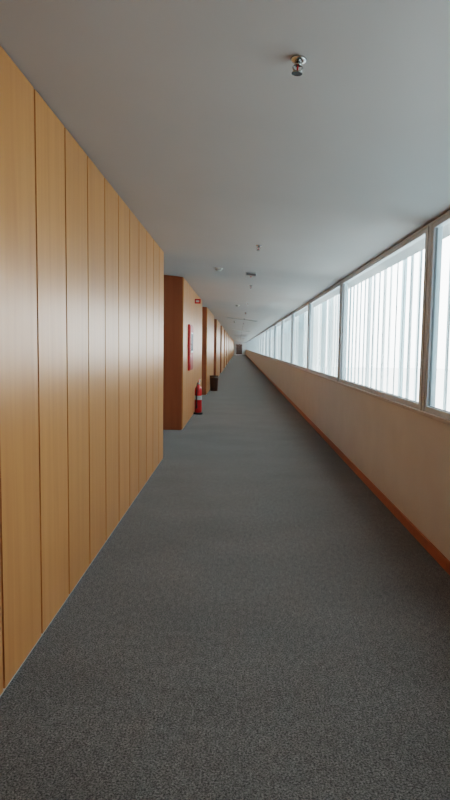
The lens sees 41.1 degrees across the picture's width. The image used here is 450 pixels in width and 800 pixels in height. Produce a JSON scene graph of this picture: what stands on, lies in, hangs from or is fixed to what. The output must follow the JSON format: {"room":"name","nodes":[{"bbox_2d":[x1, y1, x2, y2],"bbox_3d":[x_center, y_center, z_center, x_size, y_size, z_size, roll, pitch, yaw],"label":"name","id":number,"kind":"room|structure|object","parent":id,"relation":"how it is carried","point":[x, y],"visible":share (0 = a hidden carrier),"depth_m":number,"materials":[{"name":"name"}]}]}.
{"room":"office corridor","nodes":[
{"label":"office corridor","id":0,"kind":"room"},
{"bbox_2d":[0,46,233,696],"bbox_3d":[-0.128,-5.081,58.548,0.960,2.814,124.000,1,5,1],"label":"wall","id":1,"kind":"structure","parent":0,"point":[94,371],"depth_m":3.48,"materials":[{"name":"brown wood"}]},
{"bbox_2d":[188,324,193,370],"bbox_3d":[-0.672,-1.056,12.072,0.081,0.900,0.800,1,5,1],"label":"sign","id":2,"kind":"object","parent":1,"relation":"attached to","point":[190,327],"visible":1,"depth_m":11.71,"materials":[{"name":"red paint"}]},
{"bbox_2d":[195,299,200,303],"bbox_3d":[-0.605,-2.185,13.277,0.129,0.110,0.060,1,5,1],"label":"exit sign","id":3,"kind":"object","parent":1,"relation":"attached to","point":[197,301],"visible":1,"depth_m":13.27,"materials":[{"name":"red paint"}]},
{"bbox_2d":[0,355,449,799],"bbox_3d":[0.980,-3.562,58.657,3.818,0.200,124.400,1,5,1],"label":"floor","id":4,"kind":"structure","parent":0,"point":[257,623],"depth_m":3.02,"materials":[{"name":"carpet"}]},
{"bbox_2d":[193,378,202,414],"bbox_3d":[-0.594,-0.086,13.367,0.217,0.803,0.217,-2,6,-29],"label":"fire extinguisher","id":5,"kind":"object","parent":4,"relation":"on","point":[198,390],"visible":1,"depth_m":13.30,"materials":[{"name":"red metal"}]},
{"bbox_2d":[210,375,217,390],"bbox_3d":[-0.378,-0.576,20.543,0.316,0.522,0.316,1,5,1],"label":"waste bin","id":6,"kind":"object","parent":4,"relation":"on","point":[213,378],"visible":1,"depth_m":20.43,"materials":[{"name":"brown metal"}]},
{"bbox_2d":[0,0,449,341],"bbox_3d":[1.108,-6.422,58.402,3.998,0.643,124.400,1,5,1],"label":"ceiling","id":7,"kind":"structure","parent":0,"point":[195,113],"depth_m":3.00,"materials":[{"name":"paint"}]},
{"bbox_2d":[227,317,256,321],"bbox_3d":[0.661,-3.193,23.803,1.200,0.034,0.200,6,5,1],"label":"ceiling light fixture","id":8,"kind":"object","parent":7,"relation":"attached to","point":[227,317],"depth_m":23.71,"materials":[{"name":"grey metal"}]},
{"bbox_2d":[246,272,256,276],"bbox_3d":[0.390,-1.867,8.963,0.163,0.071,0.092,1,5,1],"label":"emergency light","id":9,"kind":"object","parent":7,"relation":"attached to","point":[247,273],"visible":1,"depth_m":8.92,"materials":[{"name":"white plastic"}]},
{"bbox_2d":[290,55,306,75],"bbox_3d":[0.281,-1.276,2.291,0.063,0.062,0.064,2,5,9],"label":"sprinkler","id":10,"kind":"object","parent":7,"relation":"attached to","point":[298,61],"visible":1,"depth_m":2.28,"materials":[{"name":"silver metal"}]},
{"bbox_2d":[234,341,245,354],"bbox_3d":[2.569,-10.505,120.365,3.518,2.814,0.200,1,5,1],"label":"wall","id":11,"kind":"structure","parent":0,"point":[235,342],"depth_m":120.24,"materials":[{"name":"paint"}]},
{"bbox_2d":[236,344,242,354],"bbox_3d":[2.852,-10.159,120.253,1.298,2.148,0.068,1,5,1],"label":"door","id":12,"kind":"structure","parent":11,"relation":"in","point":[239,347],"depth_m":120.24,"materials":[{"name":"brown wood"}]},
{"bbox_2d":[246,350,449,560],"bbox_3d":[2.846,-4.868,58.499,0.120,2.479,124.000,1,5,1],"label":"wall","id":13,"kind":"structure","parent":0,"point":[404,453],"depth_m":5.76,"materials":[{"name":"beige laminate"}]},
{"bbox_2d":[258,334,259,353],"bbox_3d":[2.472,-3.964,42.581,0.093,1.430,4.000,1,5,1],"label":"window","id":14,"kind":"structure","parent":13,"relation":"in","point":[259,334],"depth_m":44.43,"materials":[{"name":"glass"}]},
{"bbox_2d":[260,332,262,354],"bbox_3d":[2.381,-3.614,38.597,0.093,1.430,4.000,1,5,1],"label":"window","id":15,"kind":"structure","parent":13,"relation":"in","point":[262,332],"depth_m":40.43,"materials":[{"name":"glass"}]},
{"bbox_2d":[262,330,265,355],"bbox_3d":[2.289,-3.263,34.614,0.093,1.430,4.000,1,5,1],"label":"window","id":16,"kind":"structure","parent":13,"relation":"in","point":[265,330],"depth_m":36.49,"materials":[{"name":"glass"}]},
{"bbox_2d":[265,328,268,356],"bbox_3d":[2.198,-2.912,30.630,0.093,1.430,4.000,1,5,1],"label":"window","id":17,"kind":"structure","parent":13,"relation":"in","point":[268,328],"depth_m":32.52,"materials":[{"name":"glass"}]},
{"bbox_2d":[269,325,273,358],"bbox_3d":[2.107,-2.562,26.647,0.093,1.430,4.000,1,5,1],"label":"window","id":18,"kind":"structure","parent":13,"relation":"in","point":[273,325],"depth_m":28.50,"materials":[{"name":"glass"}]},
{"bbox_2d":[274,321,280,360],"bbox_3d":[2.015,-2.211,22.663,0.093,1.430,4.000,1,5,1],"label":"window","id":19,"kind":"structure","parent":13,"relation":"in","point":[275,325],"depth_m":24.50,"materials":[{"name":"metal"}]},
{"bbox_2d":[280,314,291,364],"bbox_3d":[1.924,-1.860,18.680,0.093,1.430,4.000,1,5,1],"label":"window","id":20,"kind":"structure","parent":13,"relation":"in","point":[282,320],"depth_m":20.52,"materials":[{"name":"metal"}]},
{"bbox_2d":[290,304,307,369],"bbox_3d":[1.833,-1.510,14.696,0.093,1.430,4.000,1,5,1],"label":"window","id":21,"kind":"structure","parent":13,"relation":"in","point":[306,305],"depth_m":16.52,"materials":[{"name":"metal"}]},
{"bbox_2d":[306,283,339,380],"bbox_3d":[1.741,-1.159,10.713,0.093,1.430,4.000,1,5,1],"label":"window","id":22,"kind":"structure","parent":13,"relation":"in","point":[310,304],"depth_m":12.53,"materials":[{"name":"metal"}]},
{"bbox_2d":[246,355,449,574],"bbox_3d":[2.761,-3.674,58.606,0.018,0.080,124.000,1,5,1],"label":"baseboard","id":23,"kind":"structure","parent":13,"relation":"attached to","point":[432,550],"depth_m":5.65,"materials":[{"name":"brown wood"}]},
{"bbox_2d":[250,351,449,424],"bbox_3d":[2.923,-4.809,60.510,0.212,0.030,120.000,1,5,1],"label":"sill","id":24,"kind":"structure","parent":13,"relation":"attached to","point":[437,418],"depth_m":5.75,"materials":[{"name":"wood"}]},
{"bbox_2d":[258,210,449,334],"bbox_3d":[2.908,-6.258,60.383,0.120,0.017,120.000,1,5,1],"label":"trim","id":25,"kind":"structure","parent":13,"relation":"attached to","point":[447,212],"depth_m":6.05,"materials":[{"name":"metal"}]},
{"bbox_2d":[337,228,426,408],"bbox_3d":[1.650,-0.808,6.729,0.093,1.430,4.000,1,5,1],"label":"window","id":26,"kind":"structure","parent":13,"relation":"in","point":[344,284],"depth_m":7.19,"materials":[{"name":"metal"}]},
{"bbox_2d":[419,213,449,419],"bbox_3d":[1.558,-0.458,2.746,0.093,1.430,4.000,1,5,1],"label":"window","id":27,"kind":"structure","parent":13,"relation":"in","point":[434,233],"depth_m":4.60,"materials":[{"name":"metal"}]},
{"label":"outside","id":28,"kind":"structure","parent":0,"visible":0},
{"bbox_2d":[303,366,449,410],"bbox_3d":[32.269,0.025,68.296,58.432,0.200,224.000,1,5,1],"label":"ground","id":29,"kind":"structure","parent":28,"point":[440,372],"depth_m":101.99,"materials":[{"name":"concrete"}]},
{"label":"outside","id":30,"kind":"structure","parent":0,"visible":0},
{"bbox_2d":[256,240,449,409],"bbox_3d":[3.218,-5.218,58.421,0.144,2.720,124.193,1,5,1],"label":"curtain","id":31,"kind":"object","parent":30,"point":[330,331],"visible":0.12,"depth_m":8.84,"materials":[{"name":"fabric"}]}
]}

